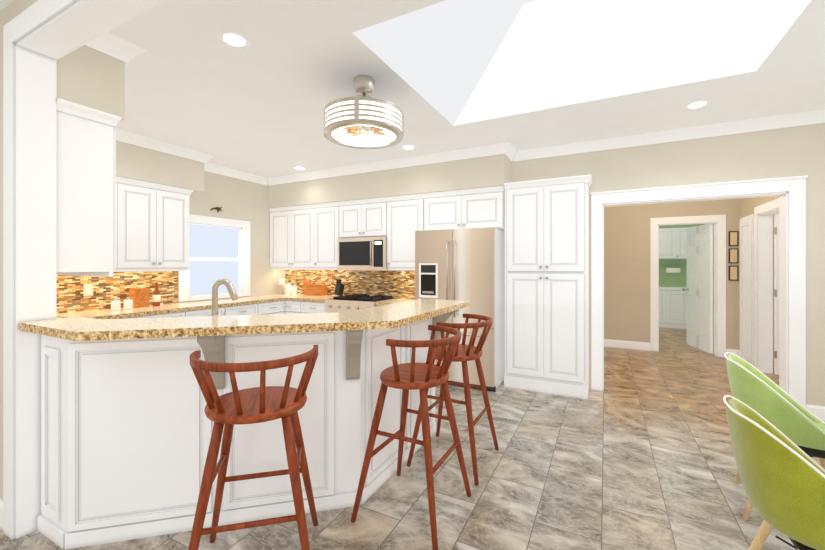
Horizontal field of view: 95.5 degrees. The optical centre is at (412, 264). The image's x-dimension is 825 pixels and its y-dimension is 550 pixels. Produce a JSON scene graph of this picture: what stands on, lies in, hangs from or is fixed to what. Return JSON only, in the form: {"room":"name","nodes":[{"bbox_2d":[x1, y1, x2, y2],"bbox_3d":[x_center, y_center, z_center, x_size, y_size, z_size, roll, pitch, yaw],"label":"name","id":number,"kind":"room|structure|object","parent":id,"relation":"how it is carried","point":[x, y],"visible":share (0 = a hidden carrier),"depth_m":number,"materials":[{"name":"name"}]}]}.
{"room":"kitchen","nodes":[
{"label":"kitchen","id":0,"kind":"room"},
{"bbox_2d":[0,0,37,499],"bbox_3d":[-1.481,0.010,1.710,9.300,2.740,0.135,0,0,27],"label":"wall","id":1,"kind":"structure","parent":0,"point":[16,7],"depth_m":2.00,"materials":[{"name":"beige paint"}]},
{"bbox_2d":[64,171,284,312],"bbox_3d":[-3.031,0.010,4.665,0.140,2.740,3.700,0,0,27],"label":"wall","id":2,"kind":"structure","parent":0,"point":[239,199],"depth_m":5.65,"materials":[{"name":"paint"}]},
{"bbox_2d":[113,176,193,271],"bbox_3d":[-3.133,-0.415,3.897,0.374,0.970,1.540,0,0,27],"label":"upper cabinet","id":3,"kind":"object","parent":2,"relation":"attached to","point":[153,219],"visible":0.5,"depth_m":4.10,"materials":[{"name":"white wood"}]},
{"bbox_2d":[189,224,237,295],"bbox_3d":[-2.756,-0.069,5.198,0.010,0.936,0.774,0,0,27],"label":"window","id":4,"kind":"structure","parent":2,"relation":"in","point":[205,241],"depth_m":5.16,"materials":[{"name":"glass"}]},
{"bbox_2d":[56,270,414,312],"bbox_3d":[-1.755,0.255,4.008,2.730,0.428,3.699,0,0,27],"label":"backsplash","id":5,"kind":"structure","parent":2,"relation":"attached to","point":[397,283],"depth_m":4.56,"materials":[{"name":"multicoloured tile"}]},
{"bbox_2d":[0,328,823,549],"bbox_3d":[0.051,1.410,3.922,10.400,0.060,14.600,0,0,27],"label":"floor","id":6,"kind":"structure","parent":0,"point":[647,461],"depth_m":2.37,"materials":[{"name":"tile"}]},
{"bbox_2d":[56,293,414,318],"bbox_3d":[-1.603,0.925,4.299,2.726,0.910,3.036,0,0,27],"label":"base cabinet","id":7,"kind":"object","parent":6,"relation":"on","point":[284,303],"visible":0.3,"depth_m":4.70,"materials":[{"name":"white wood"}]},
{"bbox_2d":[111,278,344,310],"bbox_3d":[-2.137,0.334,4.795,1.210,0.270,2.550,0,0,27],"label":"countertop items","id":8,"kind":"object","parent":7,"relation":"on","point":[138,297],"depth_m":4.27,"materials":[{"name":"ceramic"}]},
{"bbox_2d":[19,279,469,549],"bbox_3d":[-1.704,0.733,2.944,3.786,1.295,2.125,0,0,27],"label":"base cabinet","id":9,"kind":"object","parent":6,"relation":"on","point":[126,431],"visible":0.89,"depth_m":1.94,"materials":[{"name":"paint"}]},
{"bbox_2d":[188,345,318,549],"bbox_3d":[-0.699,0.881,1.694,0.533,1.004,0.521,0,0,-14],"label":"stool","id":10,"kind":"object","parent":6,"relation":"on","point":[263,403],"visible":1,"depth_m":1.56,"materials":[{"name":"brown wood"}]},
{"bbox_2d":[325,294,398,312],"bbox_3d":[-0.699,0.905,5.129,0.782,0.950,0.714,0,0,27],"label":"stove","id":11,"kind":"object","parent":6,"relation":"on","point":[353,302],"visible":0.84,"depth_m":4.95,"materials":[{"name":"silver metal"}]},
{"bbox_2d":[351,325,470,549],"bbox_3d":[0.014,0.881,2.130,0.521,1.004,0.533,0,0,27],"label":"stool","id":12,"kind":"object","parent":6,"relation":"on","point":[406,377],"visible":1,"depth_m":2.02,"materials":[{"name":"brown wood"}]},
{"bbox_2d":[407,313,498,484],"bbox_3d":[0.307,0.881,2.688,0.521,1.004,0.533,0,0,27],"label":"stool","id":13,"kind":"object","parent":6,"relation":"on","point":[464,353],"visible":0.77,"depth_m":2.57,"materials":[{"name":"brown wood"}]},
{"bbox_2d":[415,227,504,391],"bbox_3d":[0.575,0.487,4.481,0.950,1.785,0.666,0,0,27],"label":"refrigerator","id":14,"kind":"object","parent":6,"relation":"on","point":[468,264],"visible":0.66,"depth_m":4.18,"materials":[{"name":"silver metal"}]},
{"bbox_2d":[504,174,591,399],"bbox_3d":[1.505,0.230,4.178,0.889,2.300,0.404,0,0,27],"label":"pantry cabinet","id":15,"kind":"object","parent":6,"relation":"on","point":[547,220],"visible":1,"depth_m":4.02,"materials":[{"name":"white wood"}]},
{"bbox_2d":[659,282,686,328],"bbox_3d":[5.643,0.880,8.391,1.570,1.000,0.623,0,0,27],"label":"base cabinet","id":16,"kind":"object","parent":6,"relation":"on","point":[672,300],"visible":0.46,"depth_m":8.10,"materials":[{"name":"white wood"}]},
{"bbox_2d":[723,395,824,549],"bbox_3d":[1.462,0.963,1.339,0.540,0.842,0.468,0,0,27],"label":"chair","id":17,"kind":"object","parent":6,"relation":"on","point":[783,484],"visible":1,"depth_m":1.28,"materials":[{"name":"green fabric"}]},
{"bbox_2d":[724,352,824,520],"bbox_3d":[2.086,0.963,2.092,0.540,0.842,0.468,0,0,35],"label":"chair","id":18,"kind":"object","parent":6,"relation":"on","point":[749,385],"visible":0.74,"depth_m":2.00,"materials":[{"name":"fabric"}]},
{"bbox_2d":[0,0,824,177],"bbox_3d":[-1.647,-1.400,1.388,9.700,0.080,8.540,0,0,27],"label":"ceiling","id":19,"kind":"structure","parent":0,"point":[258,108],"depth_m":2.96,"materials":[{"name":"paint"}]},
{"bbox_2d":[56,45,510,207],"bbox_3d":[-1.306,-1.131,3.777,3.740,0.457,3.700,0,0,27],"label":"soffit","id":20,"kind":"structure","parent":19,"relation":"attached to","point":[86,76],"depth_m":4.35,"materials":[{"name":"beige paint"}]},
{"bbox_2d":[324,75,403,148],"bbox_3d":[-0.356,-1.150,2.759,0.576,0.418,0.576,0,0,27],"label":"ceiling fan light","id":21,"kind":"object","parent":19,"relation":"attached to","point":[362,121],"depth_m":2.61,"materials":[{"name":"silver metal"}]},
{"bbox_2d":[353,0,810,125],"bbox_3d":[1.028,-1.566,2.412,2.260,0.412,1.650,0,0,27],"label":"skylight","id":22,"kind":"object","parent":19,"relation":"in","point":[471,61],"depth_m":2.64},
{"bbox_2d":[337,123,824,406],"bbox_3d":[1.160,0.010,4.667,7.590,2.740,0.140,0,0,27],"label":"wall","id":23,"kind":"structure","parent":0,"point":[798,150],"depth_m":3.60,"materials":[{"name":"paint"}]},
{"bbox_2d":[269,186,504,269],"bbox_3d":[-0.548,-0.415,5.253,3.728,0.970,0.374,0,0,27],"label":"upper cabinet","id":24,"kind":"object","parent":23,"relation":"attached to","point":[302,237],"visible":0.91,"depth_m":5.02,"materials":[{"name":"white wood"}]},
{"bbox_2d":[337,237,394,270],"bbox_3d":[-0.634,-0.147,5.255,0.778,0.449,0.432,0,0,27],"label":"microwave","id":25,"kind":"object","parent":24,"relation":"attached to","point":[366,253],"visible":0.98,"depth_m":5.08,"materials":[{"name":"silver metal"}]},
{"bbox_2d":[0,339,824,529],"bbox_3d":[-1.061,1.315,2.526,9.300,0.130,10.700,0,0,27],"label":"baseboard","id":26,"kind":"structure","parent":23,"relation":"attached to","point":[819,411],"depth_m":6.02,"materials":[{"name":"white wood"}]},
{"bbox_2d":[84,31,824,185],"bbox_3d":[0.286,-1.308,2.969,7.310,0.105,3.678,0,0,27],"label":"crown molding","id":27,"kind":"structure","parent":23,"relation":"attached to","point":[113,45],"depth_m":4.11,"materials":[{"name":"white wood"}]},
{"bbox_2d":[659,223,713,327],"bbox_3d":[5.210,0.080,7.277,3.100,2.600,3.250,0,0,27],"label":"wall","id":28,"kind":"structure","parent":0,"point":[670,279],"depth_m":8.55,"materials":[{"name":"paint"}]},
{"bbox_2d":[659,227,688,272],"bbox_3d":[5.700,-0.323,8.503,1.250,0.994,0.374,0,0,27],"label":"upper cabinet","id":29,"kind":"object","parent":28,"relation":"attached to","point":[672,241],"depth_m":8.31,"materials":[{"name":"white wood"}]},
{"bbox_2d":[604,196,778,361],"bbox_3d":[4.102,0.080,4.625,3.640,2.600,2.480,0,0,27],"label":"wall","id":30,"kind":"structure","parent":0,"point":[626,228],"depth_m":6.10,"materials":[{"name":"beige paint"}]},
{"bbox_2d":[682,224,712,353],"bbox_3d":[4.695,0.364,6.143,0.190,2.015,0.745,0,0,13],"label":"room door","id":31,"kind":"structure","parent":30,"relation":"in","point":[699,289],"depth_m":6.07,"materials":[{"name":"white wood"}]},
{"bbox_2d":[729,231,737,280],"bbox_3d":[4.743,-0.135,5.540,0.110,0.730,0.022,0,0,27],"label":"picture frames","id":32,"kind":"object","parent":30,"relation":"attached to","point":[733,235],"visible":1,"depth_m":5.53,"materials":[{"name":"black"}]},
{"bbox_2d":[774,213,778,374],"bbox_3d":[4.871,0.364,4.504,0.782,2.015,0.115,0,0,27],"label":"hall door","id":33,"kind":"structure","parent":30,"relation":"in","point":[776,216],"depth_m":4.69,"materials":[{"name":"white wood"}]},
{"bbox_2d":[740,214,753,365],"bbox_3d":[4.612,0.355,5.178,0.032,2.050,0.530,0,0,27],"label":"door","id":34,"kind":"structure","parent":0,"point":[746,223],"depth_m":5.12,"materials":[{"name":"white wood"}]},
{"bbox_3d":[-1.666,0.010,1.353,9.580,2.740,8.340,0,0,27],"label":"wall","id":35,"kind":"structure","parent":0,"visible":0},
{"bbox_2d":[83,284,92,295],"bbox_3d":[-3.345,0.260,3.871,0.008,0.120,0.080,0,0,27],"label":"outlet","id":36,"kind":"object","parent":35,"relation":"attached to","point":[87,288],"visible":1,"depth_m":3.87,"materials":[{"name":"beige plastic"}]},
{"bbox_2d":[56,98,121,276],"bbox_3d":[-2.611,-0.415,2.555,1.738,0.970,0.324,0,0,27],"label":"upper cabinet","id":37,"kind":"object","parent":35,"relation":"attached to","point":[85,136],"visible":0.49,"depth_m":2.15,"materials":[{"name":"white wood"}]},
{"bbox_2d":[3,0,807,539],"bbox_3d":[0.803,0.075,4.082,7.410,2.610,6.487,0,0,27],"label":"trim","id":38,"kind":"structure","parent":35,"relation":"attached to","point":[47,31],"depth_m":1.98,"materials":[{"name":"white wood"}]}
]}

